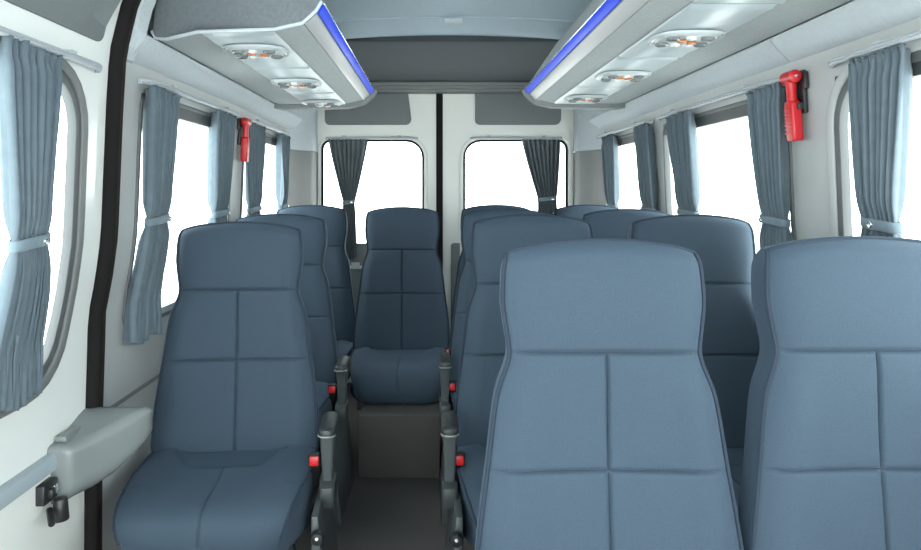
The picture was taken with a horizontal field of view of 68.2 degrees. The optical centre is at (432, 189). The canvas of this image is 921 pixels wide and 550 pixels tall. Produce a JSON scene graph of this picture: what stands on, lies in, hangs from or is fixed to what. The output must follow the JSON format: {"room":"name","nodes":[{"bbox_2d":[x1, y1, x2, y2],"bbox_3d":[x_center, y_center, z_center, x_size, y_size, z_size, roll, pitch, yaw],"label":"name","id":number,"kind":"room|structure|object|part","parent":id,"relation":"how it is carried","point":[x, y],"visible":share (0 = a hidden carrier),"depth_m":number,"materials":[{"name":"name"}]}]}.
{"room":"vehicle interior","nodes":[
{"label":"vehicle interior","id":0,"kind":"room"},
{"bbox_2d":[102,3,291,549],"bbox_3d":[-0.738,0.233,2.853,0.345,1.915,2.155,0,0,0],"label":"wall","id":1,"kind":"structure","parent":0,"point":[128,367],"depth_m":1.92,"materials":[{"name":"grey plastic"}]},
{"bbox_2d":[100,0,140,549],"bbox_3d":[-0.746,0.220,1.779,0.289,1.880,0.023,0,0,0],"label":"trim","id":2,"kind":"structure","parent":1,"relation":"attached to","point":[139,2],"depth_m":1.78,"materials":[{"name":"black"}]},
{"bbox_2d":[110,374,158,406],"bbox_3d":[-0.882,0.600,2.860,0.006,0.012,2.080,0,0,0],"label":"trim","id":3,"kind":"structure","parent":1,"relation":"attached to","point":[156,377],"depth_m":2.01,"materials":[{"name":"grey plastic"}]},
{"bbox_2d":[126,0,156,63],"bbox_3d":[-0.695,-0.530,1.819,0.254,0.370,0.082,0,0,0],"label":"trim","id":4,"kind":"structure","parent":1,"relation":"attached to","point":[144,12],"depth_m":1.80,"materials":[{"name":"white plastic"}]},
{"bbox_2d":[122,78,240,325],"bbox_3d":[-0.841,0.046,2.365,0.118,0.734,0.930,0,0,0],"label":"window","id":5,"kind":"structure","parent":1,"relation":"in","point":[188,114],"depth_m":1.98,"materials":[{"name":"grey plastic"}]},
{"bbox_2d":[123,85,180,343],"bbox_3d":[-0.825,0.073,2.006,0.112,0.740,0.221,0,0,0],"label":"curtain","id":6,"kind":"object","parent":5,"relation":"hanging from","point":[161,109],"visible":1,"depth_m":1.96,"materials":[{"name":"fabric"}]},
{"bbox_3d":[-0.803,-0.309,2.365,0.043,0.023,0.930,0,0,0],"label":"curtain rail","id":7,"kind":"part","parent":5,"relation":"part of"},
{"bbox_2d":[207,109,236,222],"bbox_3d":[-0.826,0.073,2.621,0.107,0.740,0.243,0,0,0],"label":"curtain","id":8,"kind":"object","parent":5,"relation":"hanging from","point":[221,131],"visible":0.62,"depth_m":2.54,"materials":[{"name":"fabric"}]},
{"bbox_2d":[131,32,301,128],"bbox_3d":[-0.798,-0.393,2.875,0.080,0.094,2.150,0,0,0],"label":"trim","id":9,"kind":"structure","parent":1,"relation":"attached to","point":[154,55],"depth_m":2.31,"materials":[{"name":"white plastic"}]},
{"bbox_2d":[237,117,251,161],"bbox_3d":[-0.804,-0.214,2.905,0.051,0.187,0.080,0,0,0],"label":"hammer","id":10,"kind":"object","parent":1,"relation":"attached to","point":[243,124],"visible":1,"depth_m":2.89,"materials":[{"name":"red plastic"}]},
{"bbox_2d":[150,0,376,110],"bbox_3d":[-0.527,-0.544,2.529,0.524,0.321,1.560,0,0,0],"label":"bin","id":11,"kind":"object","parent":1,"relation":"attached to","point":[318,49],"visible":0.88,"depth_m":1.95,"materials":[{"name":"grey plastic"}]},
{"bbox_3d":[-0.534,-0.446,1.777,0.503,0.087,0.075,0,0,13],"label":"trim","id":12,"kind":"part","parent":11,"relation":"part of","materials":[{"name":"grey plastic"}]},
{"bbox_3d":[-0.509,-0.409,2.015,0.194,0.008,0.484,0,0,0],"label":"service panel","id":13,"kind":"part","parent":11,"relation":"part of","materials":[{"name":"grey plastic"}]},
{"bbox_2d":[222,44,289,59],"bbox_3d":[-0.510,-0.395,1.970,0.184,0.018,0.170,0,0,0],"label":"vent unit","id":14,"kind":"object","parent":11,"relation":"attached to","point":[240,51],"visible":1,"depth_m":1.93,"materials":[{"name":"grey plastic"}]},
{"bbox_2d":[248,50,257,53],"bbox_3d":[-0.510,-0.391,1.930,0.026,0.009,0.026,0,0,0],"label":"reading lamp","id":15,"kind":"object","parent":14,"relation":"on","point":[249,51],"depth_m":1.92,"materials":[{"name":"white plastic"}]},
{"bbox_3d":[-0.509,-0.409,2.555,0.194,0.008,0.584,0,0,0],"label":"service panel","id":16,"kind":"part","parent":11,"relation":"part of","materials":[{"name":"grey plastic"}]},
{"bbox_2d":[271,79,321,88],"bbox_3d":[-0.510,-0.395,2.550,0.184,0.018,0.170,0,0,0],"label":"vent unit","id":17,"kind":"object","parent":11,"relation":"attached to","point":[283,83],"visible":1,"depth_m":2.50,"materials":[{"name":"grey plastic"}]},
{"bbox_3d":[-0.509,-0.409,3.045,0.194,0.008,0.384,0,0,0],"label":"service panel","id":18,"kind":"part","parent":11,"relation":"part of","materials":[{"name":"grey plastic"}]},
{"bbox_2d":[301,100,341,106],"bbox_3d":[-0.510,-0.395,3.140,0.184,0.018,0.170,0,0,0],"label":"vent unit","id":19,"kind":"object","parent":11,"relation":"attached to","point":[311,103],"visible":1,"depth_m":3.09,"materials":[{"name":"grey plastic"}]},
{"bbox_3d":[-0.527,-0.442,3.285,0.524,0.115,0.048,0,0,0],"label":"trim","id":20,"kind":"part","parent":11,"relation":"part of","materials":[{"name":"grey plastic"}]},
{"bbox_2d":[240,117,290,217],"bbox_3d":[-0.841,0.046,3.370,0.118,0.734,0.900,0,0,0],"label":"window","id":21,"kind":"structure","parent":1,"relation":"in","point":[271,140],"depth_m":3.22,"materials":[{"name":"grey"}]},
{"bbox_2d":[245,123,265,215],"bbox_3d":[-0.829,0.073,3.084,0.107,0.740,0.254,0,0,0],"label":"curtain","id":22,"kind":"object","parent":21,"relation":"hanging from","point":[254,169],"visible":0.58,"depth_m":3.03,"materials":[{"name":"fabric"}]},
{"bbox_3d":[-0.803,-0.309,3.370,0.043,0.023,0.900,0,0,0],"label":"curtain rail","id":23,"kind":"part","parent":21,"relation":"part of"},
{"bbox_2d":[275,133,290,213],"bbox_3d":[-0.825,0.073,3.659,0.097,0.740,0.242,0,0,0],"label":"curtain","id":24,"kind":"object","parent":21,"relation":"hanging from","point":[282,148],"visible":0.54,"depth_m":3.61,"materials":[{"name":"fabric"}]},
{"bbox_2d":[287,150,317,206],"bbox_3d":[-0.814,0.478,4.030,0.208,1.423,0.340,0,0,0],"label":"trim","id":25,"kind":"structure","parent":1,"relation":"attached to","point":[303,169],"depth_m":4.04,"materials":[{"name":"grey plastic"}]},
{"bbox_2d":[287,110,317,151],"bbox_3d":[-0.780,-0.487,4.030,0.160,0.505,0.340,0,0,0],"label":"trim","id":26,"kind":"structure","parent":1,"relation":"attached to","point":[304,137],"depth_m":4.04,"materials":[{"name":"grey plastic"}]},
{"bbox_2d":[295,383,474,549],"bbox_3d":[0.080,1.220,1.725,1.940,0.060,5.050,0,0,0],"label":"floor","id":27,"kind":"structure","parent":0,"point":[380,513],"depth_m":2.49,"materials":[{"name":"carpet"}]},
{"bbox_2d":[112,221,338,549],"bbox_3d":[-0.548,0.643,1.915,0.569,1.091,0.572,0,0,-4],"label":"passenger seat","id":28,"kind":"object","parent":27,"relation":"on","point":[234,461],"visible":1,"depth_m":2.03,"materials":[{"name":"fabric"}]},
{"bbox_2d":[115,445,313,549],"bbox_3d":[-0.580,0.844,1.878,0.476,0.168,0.492,0,0,-4],"label":"cushion","id":29,"kind":"object","parent":28,"relation":"on","point":[180,497],"depth_m":1.73,"materials":[{"name":"fabric"}]},
{"bbox_3d":[-0.596,0.472,2.100,0.488,0.747,0.183,0,0,-4],"label":"backrest","id":30,"kind":"part","parent":28,"relation":"part of","materials":[{"name":"fabric"}]},
{"bbox_3d":[-0.435,1.066,2.064,0.046,0.200,0.040,0,0,-4],"label":"leg","id":31,"kind":"part","parent":28,"relation":"part of","materials":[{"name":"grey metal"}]},
{"bbox_3d":[-0.290,0.875,1.715,0.036,0.036,0.040,0,0,-4],"label":"recline knob","id":32,"kind":"part","parent":28,"relation":"part of","materials":[{"name":"black plastic"}]},
{"bbox_3d":[-0.292,0.746,1.909,0.038,0.151,0.112,0,0,-4],"label":"arm","id":33,"kind":"part","parent":28,"relation":"part of","materials":[{"name":"grey plastic"}]},
{"bbox_2d":[236,214,353,528],"bbox_3d":[-0.595,0.643,2.602,0.569,1.091,0.572,0,0,0],"label":"passenger seat","id":34,"kind":"object","parent":27,"relation":"on","point":[331,372],"visible":0.3,"depth_m":2.73,"materials":[{"name":"blue fabric"}]},
{"bbox_3d":[-0.630,0.472,2.790,0.488,0.747,0.183,0,0,0],"label":"backrest","id":35,"kind":"part","parent":34,"relation":"part of","materials":[{"name":"fabric"}]},
{"bbox_3d":[-0.465,1.177,2.603,0.044,0.023,0.440,0,0,0],"label":"foot rail","id":36,"kind":"part","parent":34,"relation":"part of","materials":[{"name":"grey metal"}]},
{"bbox_2d":[316,381,334,442],"bbox_3d":[-0.630,0.844,2.567,0.476,0.168,0.492,0,0,0],"label":"cushion","id":37,"kind":"object","parent":34,"relation":"on","point":[326,402],"depth_m":2.57,"materials":[{"name":"fabric"}]},
{"bbox_3d":[-0.340,0.746,2.578,0.038,0.151,0.112,0,0,0],"label":"arm","id":38,"kind":"part","parent":34,"relation":"part of","materials":[{"name":"grey plastic"}]},
{"bbox_2d":[277,205,354,401],"bbox_3d":[-0.625,0.633,3.311,0.472,1.111,0.560,0,0,0],"label":"passenger seat","id":39,"kind":"object","parent":27,"relation":"on","point":[336,263],"visible":0.23,"depth_m":3.46,"materials":[{"name":"fabric"}]},
{"bbox_3d":[-0.625,0.459,3.500,0.466,0.761,0.183,0,0,0],"label":"backrest","id":40,"kind":"part","parent":39,"relation":"part of","materials":[{"name":"fabric"}]},
{"bbox_2d":[337,340,352,378],"bbox_3d":[-0.625,0.838,3.277,0.455,0.171,0.492,0,0,0],"label":"cushion","id":41,"kind":"object","parent":39,"relation":"on","point":[344,347],"depth_m":3.30,"materials":[{"name":"fabric"}]},
{"bbox_2d":[359,402,439,477],"bbox_3d":[-0.138,1.058,3.050,0.335,0.260,0.500,0,0,0],"label":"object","id":42,"kind":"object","parent":27,"relation":"on","point":[396,440],"depth_m":2.80,"materials":[{"name":"carpet"}]},
{"bbox_2d":[349,207,449,409],"bbox_3d":[-0.147,0.524,3.171,0.482,0.881,0.568,0,0,0],"label":"passenger seat","id":43,"kind":"object","parent":42,"relation":"on","point":[402,328],"visible":0.94,"depth_m":3.30,"materials":[{"name":"fabric"}]},
{"bbox_2d":[350,347,444,403],"bbox_3d":[-0.150,0.840,3.137,0.455,0.170,0.492,0,0,0],"label":"cushion","id":44,"kind":"object","parent":43,"relation":"on","point":[379,375],"depth_m":2.92,"materials":[{"name":"fabric"}]},
{"bbox_3d":[-0.150,0.946,3.173,0.363,0.037,0.400,0,0,0],"label":"seat frame","id":45,"kind":"part","parent":43,"relation":"part of","materials":[{"name":"grey metal"}]},
{"bbox_3d":[-0.150,0.463,3.360,0.466,0.757,0.183,0,0,0],"label":"backrest","id":46,"kind":"part","parent":43,"relation":"part of","materials":[{"name":"fabric"}]},
{"bbox_2d":[451,205,528,327],"bbox_3d":[0.327,0.632,3.291,0.472,1.113,0.560,0,0,0],"label":"passenger seat","id":47,"kind":"object","parent":27,"relation":"on","point":[481,207],"visible":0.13,"depth_m":3.47,"materials":[{"name":"fabric"}]},
{"bbox_2d":[438,209,549,523],"bbox_3d":[0.288,0.633,2.611,0.541,1.111,0.572,0,0,0],"label":"passenger seat","id":48,"kind":"object","parent":27,"relation":"on","point":[449,362],"visible":0.19,"depth_m":2.75,"materials":[{"name":"blue fabric"}]},
{"bbox_3d":[0.047,0.738,2.588,0.038,0.153,0.112,0,0,0],"label":"arm","id":49,"kind":"part","parent":48,"relation":"part of","materials":[{"name":"grey plastic"}]},
{"bbox_2d":[451,380,456,410],"bbox_3d":[0.309,0.838,2.577,0.476,0.171,0.492,0,0,0],"label":"cushion","id":50,"kind":"object","parent":48,"relation":"on","point":[453,387],"depth_m":2.56,"materials":[{"name":"fabric"}]},
{"bbox_3d":[0.309,0.459,2.800,0.488,0.761,0.183,0,0,0],"label":"backrest","id":51,"kind":"part","parent":48,"relation":"part of","materials":[{"name":"fabric"}]},
{"bbox_2d":[441,214,593,549],"bbox_3d":[0.288,0.632,1.911,0.541,1.113,0.572,0,0,0],"label":"passenger seat","id":52,"kind":"object","parent":27,"relation":"on","point":[464,430],"visible":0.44,"depth_m":2.05,"materials":[{"name":"blue fabric"}]},
{"bbox_3d":[0.047,0.737,1.888,0.038,0.154,0.112,0,0,0],"label":"arm","id":53,"kind":"part","parent":52,"relation":"part of","materials":[{"name":"grey plastic"}]},
{"bbox_3d":[0.059,0.869,1.695,0.036,0.036,0.040,0,0,0],"label":"recline knob","id":54,"kind":"part","parent":52,"relation":"part of","materials":[{"name":"black plastic"}]},
{"bbox_2d":[457,444,485,548],"bbox_3d":[0.309,0.837,1.877,0.476,0.172,0.492,0,0,0],"label":"cushion","id":55,"kind":"object","parent":52,"relation":"on","point":[470,468],"depth_m":1.80,"materials":[{"name":"fabric"}]},
{"bbox_3d":[0.309,0.458,2.100,0.488,0.762,0.183,0,0,0],"label":"backrest","id":56,"kind":"part","parent":52,"relation":"part of","materials":[{"name":"fabric"}]},
{"bbox_2d":[553,205,618,218],"bbox_3d":[0.805,0.632,3.311,0.472,1.113,0.560,0,0,0],"label":"passenger seat","id":57,"kind":"object","parent":27,"relation":"on","point":[575,211],"visible":0.05,"depth_m":3.49,"materials":[{"name":"fabric"}]},
{"bbox_2d":[475,238,743,549],"bbox_3d":[0.299,0.640,1.087,0.541,1.097,0.572,0,0,0],"label":"passenger seat","id":58,"kind":"object","parent":27,"relation":"on","point":[606,431],"visible":1,"depth_m":1.23,"materials":[{"name":"fabric"}]},
{"bbox_2d":[581,209,669,238],"bbox_3d":[0.808,0.633,2.611,0.494,1.111,0.560,0,0,0],"label":"passenger seat","id":59,"kind":"object","parent":27,"relation":"on","point":[611,223],"visible":0.1,"depth_m":2.78,"materials":[{"name":"fabric"}]},
{"bbox_2d":[627,214,759,511],"bbox_3d":[0.806,0.632,1.911,0.494,1.113,0.560,0,0,0],"label":"passenger seat","id":60,"kind":"object","parent":27,"relation":"on","point":[725,247],"visible":0.17,"depth_m":2.06,"materials":[{"name":"fabric"}]},
{"bbox_2d":[727,448,743,511],"bbox_3d":[0.806,0.837,1.877,0.476,0.172,0.492,0,0,0],"label":"cushion","id":61,"kind":"object","parent":60,"relation":"on","point":[735,455],"depth_m":1.88,"materials":[{"name":"fabric"}]},
{"bbox_2d":[738,236,920,549],"bbox_3d":[0.816,0.638,1.086,0.494,1.101,0.560,0,0,0],"label":"passenger seat","id":62,"kind":"object","parent":27,"relation":"on","point":[832,454],"visible":1,"depth_m":1.24,"materials":[{"name":"fabric"}]},
{"bbox_2d":[321,0,591,39],"bbox_3d":[0.080,-0.759,1.260,1.320,0.086,4.120,0,0,0],"label":"ceiling","id":63,"kind":"structure","parent":0,"point":[545,19],"depth_m":2.93,"materials":[{"name":"grey fabric"}]},
{"bbox_2d":[601,0,920,239],"bbox_3d":[0.897,0.233,1.590,0.345,1.915,4.780,0,0,0],"label":"wall","id":64,"kind":"structure","parent":0,"point":[810,161],"depth_m":1.80,"materials":[{"name":"grey plastic"}]},
{"bbox_2d":[370,82,529,93],"bbox_3d":[0.080,-0.619,4.119,1.600,0.052,0.158,0,0,0],"label":"trim","id":65,"kind":"structure","parent":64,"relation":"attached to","point":[380,87],"depth_m":4.07,"materials":[{"name":"grey plastic"}]},
{"bbox_2d":[346,36,558,81],"bbox_3d":[0.080,-0.714,3.685,1.320,0.136,0.750,0,0,0],"label":"ceiling panel","id":66,"kind":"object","parent":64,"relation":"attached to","point":[397,58],"depth_m":3.55,"materials":[{"name":"grey plastic"}]},
{"bbox_2d":[573,109,605,151],"bbox_3d":[0.940,-0.487,4.030,0.160,0.505,0.340,0,0,0],"label":"trim","id":67,"kind":"structure","parent":64,"relation":"attached to","point":[585,133],"depth_m":4.04,"materials":[{"name":"grey plastic"}]},
{"bbox_2d":[573,150,606,204],"bbox_3d":[0.974,0.478,4.030,0.208,1.423,0.340,0,0,0],"label":"trim","id":68,"kind":"structure","parent":64,"relation":"attached to","point":[588,183],"depth_m":4.05,"materials":[{"name":"grey plastic"}]},
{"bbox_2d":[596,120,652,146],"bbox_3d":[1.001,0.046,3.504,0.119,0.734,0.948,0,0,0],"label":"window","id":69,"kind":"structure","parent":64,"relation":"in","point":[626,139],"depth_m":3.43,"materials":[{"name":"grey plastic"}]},
{"bbox_2d":[601,134,619,207],"bbox_3d":[0.988,0.073,3.692,0.101,0.740,0.236,0,0,0],"label":"curtain","id":70,"kind":"object","parent":69,"relation":"hanging from","point":[609,147],"visible":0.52,"depth_m":3.62,"materials":[{"name":"fabric"}]},
{"bbox_3d":[0.963,-0.309,3.495,0.043,0.023,0.930,0,0,0],"label":"curtain rail","id":71,"kind":"part","parent":69,"relation":"part of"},
{"bbox_2d":[633,123,658,210],"bbox_3d":[0.986,0.073,3.097,0.112,0.740,0.248,0,0,0],"label":"curtain","id":72,"kind":"object","parent":69,"relation":"hanging from","point":[644,136],"visible":0.52,"depth_m":3.03,"materials":[{"name":"fabric"}]},
{"bbox_2d":[521,0,850,109],"bbox_3d":[0.687,-0.544,2.094,0.524,0.321,2.390,0,0,0],"label":"bin","id":73,"kind":"object","parent":64,"relation":"attached to","point":[608,35],"visible":0.87,"depth_m":1.98,"materials":[{"name":"grey plastic"}]},
{"bbox_3d":[0.687,-0.442,3.265,0.524,0.115,0.048,0,0,0],"label":"trim","id":74,"kind":"part","parent":73,"relation":"part of","materials":[{"name":"grey plastic"}]},
{"bbox_2d":[564,95,607,102],"bbox_3d":[0.670,-0.395,2.970,0.184,0.018,0.170,0,0,0],"label":"vent unit","id":75,"kind":"object","parent":73,"relation":"attached to","point":[574,98],"visible":1,"depth_m":2.92,"materials":[{"name":"grey plastic"}]},
{"bbox_3d":[0.669,-0.409,2.950,0.194,0.008,0.534,0,0,0],"label":"service panel","id":76,"kind":"part","parent":73,"relation":"part of","materials":[{"name":"grey plastic"}]},
{"bbox_2d":[595,71,651,81],"bbox_3d":[0.670,-0.395,2.390,0.184,0.018,0.170,0,0,0],"label":"vent unit","id":77,"kind":"object","parent":73,"relation":"attached to","point":[633,76],"visible":1,"depth_m":2.35,"materials":[{"name":"grey plastic"}]},
{"bbox_3d":[0.669,-0.409,2.390,0.194,0.008,0.574,0,0,0],"label":"service panel","id":78,"kind":"part","parent":73,"relation":"part of","materials":[{"name":"grey plastic"}]},
{"bbox_2d":[648,30,724,47],"bbox_3d":[0.670,-0.395,1.800,0.184,0.018,0.170,0,0,0],"label":"vent unit","id":79,"kind":"object","parent":73,"relation":"attached to","point":[685,38],"visible":1,"depth_m":1.76,"materials":[{"name":"grey plastic"}]},
{"bbox_2d":[670,43,679,46],"bbox_3d":[0.654,-0.391,1.836,0.026,0.009,0.026,0,0,0],"label":"reading lamp","id":80,"kind":"object","parent":79,"relation":"on","point":[671,44],"depth_m":1.83,"materials":[{"name":"white plastic"}]},
{"bbox_2d":[686,36,696,40],"bbox_3d":[0.670,-0.391,1.760,0.026,0.009,0.026,0,0,0],"label":"reading lamp","id":81,"kind":"object","parent":79,"relation":"on","point":[690,38],"depth_m":1.75,"materials":[{"name":"white plastic"}]},
{"bbox_3d":[0.669,-0.409,1.800,0.194,0.008,0.594,0,0,0],"label":"service panel","id":82,"kind":"part","parent":73,"relation":"part of","materials":[{"name":"grey plastic"}]},
{"bbox_3d":[0.669,-0.409,1.210,0.194,0.008,0.574,0,0,0],"label":"service panel","id":83,"kind":"part","parent":73,"relation":"part of","materials":[{"name":"grey plastic"}]},
{"bbox_2d":[589,34,792,128],"bbox_3d":[0.958,-0.393,2.925,0.080,0.094,2.150,0,0,0],"label":"trim","id":84,"kind":"structure","parent":64,"relation":"attached to","point":[763,56],"depth_m":2.37,"materials":[{"name":"grey plastic"}]},
{"bbox_2d":[655,77,796,239],"bbox_3d":[1.001,0.046,2.400,0.119,0.734,1.060,0,0,0],"label":"window","id":85,"kind":"structure","parent":64,"relation":"in","point":[738,110],"depth_m":2.31,"materials":[{"name":"grey plastic"}]},
{"bbox_2d":[665,110,699,214],"bbox_3d":[0.984,0.073,2.625,0.108,0.740,0.275,0,0,0],"label":"curtain","id":86,"kind":"object","parent":85,"relation":"hanging from","point":[681,129],"visible":0.54,"depth_m":2.57,"materials":[{"name":"fabric"}]},
{"bbox_3d":[0.963,-0.309,2.400,0.043,0.023,1.060,0,0,0],"label":"curtain rail","id":87,"kind":"part","parent":85,"relation":"part of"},
{"bbox_2d":[746,82,793,248],"bbox_3d":[0.984,0.073,1.958,0.107,0.740,0.198,0,0,3],"label":"curtain","id":88,"kind":"object","parent":85,"relation":"hanging from","point":[769,143],"visible":0.62,"depth_m":1.92,"materials":[{"name":"fabric"}]},
{"bbox_2d":[779,69,808,140],"bbox_3d":[0.964,-0.224,1.815,0.051,0.187,0.080,0,0,0],"label":"hammer","id":89,"kind":"object","parent":64,"relation":"attached to","point":[796,82],"visible":1,"depth_m":1.79,"materials":[{"name":"red plastic"}]},
{"bbox_2d":[771,0,920,61],"bbox_3d":[0.958,-0.393,1.097,0.080,0.094,1.495,0,0,0],"label":"trim","id":90,"kind":"structure","parent":64,"relation":"attached to","point":[856,19],"depth_m":1.55,"materials":[{"name":"white plastic"}]},
{"bbox_2d":[826,29,920,236],"bbox_3d":[1.001,0.058,1.143,0.118,0.758,1.109,0,0,0],"label":"window","id":91,"kind":"structure","parent":64,"relation":"in","point":[837,132],"depth_m":1.65,"materials":[{"name":"grey plastic"}]},
{"bbox_3d":[0.963,-0.309,1.143,0.043,0.023,1.045,0,0,0],"label":"curtain rail","id":92,"kind":"part","parent":91,"relation":"part of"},
{"bbox_2d":[848,43,912,237],"bbox_3d":[0.989,0.073,1.462,0.104,0.740,0.186,0,0,3],"label":"curtain","id":93,"kind":"object","parent":91,"relation":"hanging from","point":[880,85],"visible":0.54,"depth_m":1.45,"materials":[{"name":"fabric"}]},
{"bbox_3d":[-0.737,0.232,-0.003,0.345,1.915,1.595,0,0,0],"label":"wall","id":94,"kind":"structure","parent":0,"visible":0},
{"bbox_2d":[0,0,152,549],"bbox_3d":[-0.738,0.223,1.279,0.345,1.895,0.958,0,0,0],"label":"door","id":95,"kind":"structure","parent":94,"relation":"in","point":[55,448],"depth_m":1.59,"materials":[{"name":"white paint"}]},
{"bbox_2d":[0,35,62,411],"bbox_3d":[-0.824,0.077,1.359,0.108,0.731,0.215,0,0,-3],"label":"curtain","id":96,"kind":"object","parent":95,"relation":"hanging from","point":[30,76],"visible":1,"depth_m":1.34,"materials":[{"name":"fabric"}]},
{"bbox_3d":[-0.882,0.895,1.255,0.011,0.490,0.890,0,0,0],"label":"panel","id":97,"kind":"part","parent":95,"relation":"part of","materials":[{"name":"white plastic"}]},
{"bbox_2d":[0,36,87,418],"bbox_3d":[-0.857,0.084,1.232,0.087,0.756,0.789,0,0,0],"label":"window","id":98,"kind":"structure","parent":95,"relation":"attached to","point":[73,96],"depth_m":1.58,"materials":[{"name":"grey plastic"}]},
{"bbox_3d":[-0.841,0.720,1.498,0.014,0.024,0.057,0,0,-34],"label":"latch lever","id":99,"kind":"part","parent":95,"relation":"part of","materials":[{"name":"black plastic"}]},
{"bbox_3d":[-0.804,-0.296,1.260,0.043,0.023,0.800,0,0,0],"label":"curtain rail","id":100,"kind":"part","parent":95,"relation":"part of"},
{"bbox_3d":[-0.856,0.678,1.544,0.008,0.020,0.017,0,0,0],"label":"latch plate","id":101,"kind":"part","parent":95,"relation":"part of","materials":[{"name":"silver metal"}]},
{"bbox_3d":[-0.838,0.720,1.535,0.034,0.051,0.034,0,0,0],"label":"latch knob","id":102,"kind":"part","parent":95,"relation":"part of","materials":[{"name":"black plastic"}]},
{"bbox_3d":[-0.719,-0.533,1.252,0.201,0.343,0.845,0,0,0],"label":"panel","id":103,"kind":"part","parent":95,"relation":"part of","materials":[{"name":"grey plastic"}]},
{"bbox_2d":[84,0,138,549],"bbox_3d":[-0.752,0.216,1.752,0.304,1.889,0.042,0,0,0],"label":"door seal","id":104,"kind":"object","parent":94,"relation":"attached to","point":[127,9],"depth_m":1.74,"materials":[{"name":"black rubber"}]},
{"bbox_3d":[0.080,-0.700,4.272,2.000,0.200,0.035,0,0,0],"label":"wall","id":105,"kind":"structure","parent":0,"visible":0},
{"bbox_2d":[318,94,435,382],"bbox_3d":[-0.346,0.286,4.202,0.740,1.808,0.095,0,0,0],"label":"door","id":106,"kind":"structure","parent":105,"relation":"in","point":[385,115],"depth_m":4.19,"materials":[{"name":"white"}]},
{"bbox_2d":[328,139,367,259],"bbox_3d":[-0.518,0.057,4.174,0.243,0.742,0.059,0,0,0],"label":"curtain","id":107,"kind":"object","parent":106,"relation":"hanging from","point":[348,156],"visible":0.82,"depth_m":4.17,"materials":[{"name":"fabric"}]},
{"bbox_3d":[-0.328,0.734,4.195,0.678,0.813,0.010,0,0,0],"label":"panel","id":108,"kind":"part","parent":106,"relation":"part of","materials":[{"name":"grey plastic"}]},
{"bbox_3d":[-0.399,-0.499,4.195,0.535,0.195,0.010,0,0,0],"label":"panel","id":109,"kind":"part","parent":106,"relation":"part of","materials":[{"name":"grey plastic"}]},
{"bbox_3d":[-0.374,-0.323,4.178,0.568,0.023,0.044,0,0,0],"label":"curtain rail","id":110,"kind":"part","parent":106,"relation":"part of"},
{"bbox_2d":[321,140,423,207],"bbox_3d":[-0.369,0.077,4.207,0.634,0.776,0.028,0,0,0],"label":"window frame","id":111,"kind":"structure","parent":106,"relation":"attached to","point":[327,141],"depth_m":4.19,"materials":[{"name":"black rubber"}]},
{"bbox_2d":[436,94,442,269],"bbox_3d":[0.043,0.280,4.211,0.041,1.820,0.038,0,0,0],"label":"door frame","id":112,"kind":"structure","parent":105,"relation":"attached to","point":[439,97],"depth_m":4.19,"materials":[{"name":"black rubber"}]},
{"bbox_2d":[443,94,572,335],"bbox_3d":[0.467,0.286,4.203,0.808,1.808,0.094,0,0,0],"label":"door","id":113,"kind":"structure","parent":105,"relation":"in","point":[465,116],"depth_m":4.20,"materials":[{"name":"white plastic"}]},
{"bbox_3d":[0.486,0.734,4.195,0.746,0.813,0.010,0,0,0],"label":"panel","id":114,"kind":"part","parent":113,"relation":"part of","materials":[{"name":"grey plastic"}]},
{"bbox_2d":[463,140,567,208],"bbox_3d":[0.512,0.077,4.207,0.645,0.776,0.028,0,0,0],"label":"window frame","id":115,"kind":"structure","parent":113,"relation":"attached to","point":[476,141],"depth_m":4.19,"materials":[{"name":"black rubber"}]},
{"bbox_3d":[0.516,-0.323,4.178,0.568,0.023,0.044,0,0,0],"label":"curtain rail","id":116,"kind":"part","parent":113,"relation":"part of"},
{"bbox_3d":[0.528,-0.499,4.195,0.531,0.195,0.010,0,0,0],"label":"panel","id":117,"kind":"part","parent":113,"relation":"part of","materials":[{"name":"grey plastic"}]},
{"bbox_2d":[522,139,560,214],"bbox_3d":[0.666,0.057,4.177,0.237,0.742,0.061,0,0,2],"label":"curtain","id":118,"kind":"object","parent":113,"relation":"hanging from","point":[542,156],"visible":0.66,"depth_m":4.17,"materials":[{"name":"fabric"}]}
]}

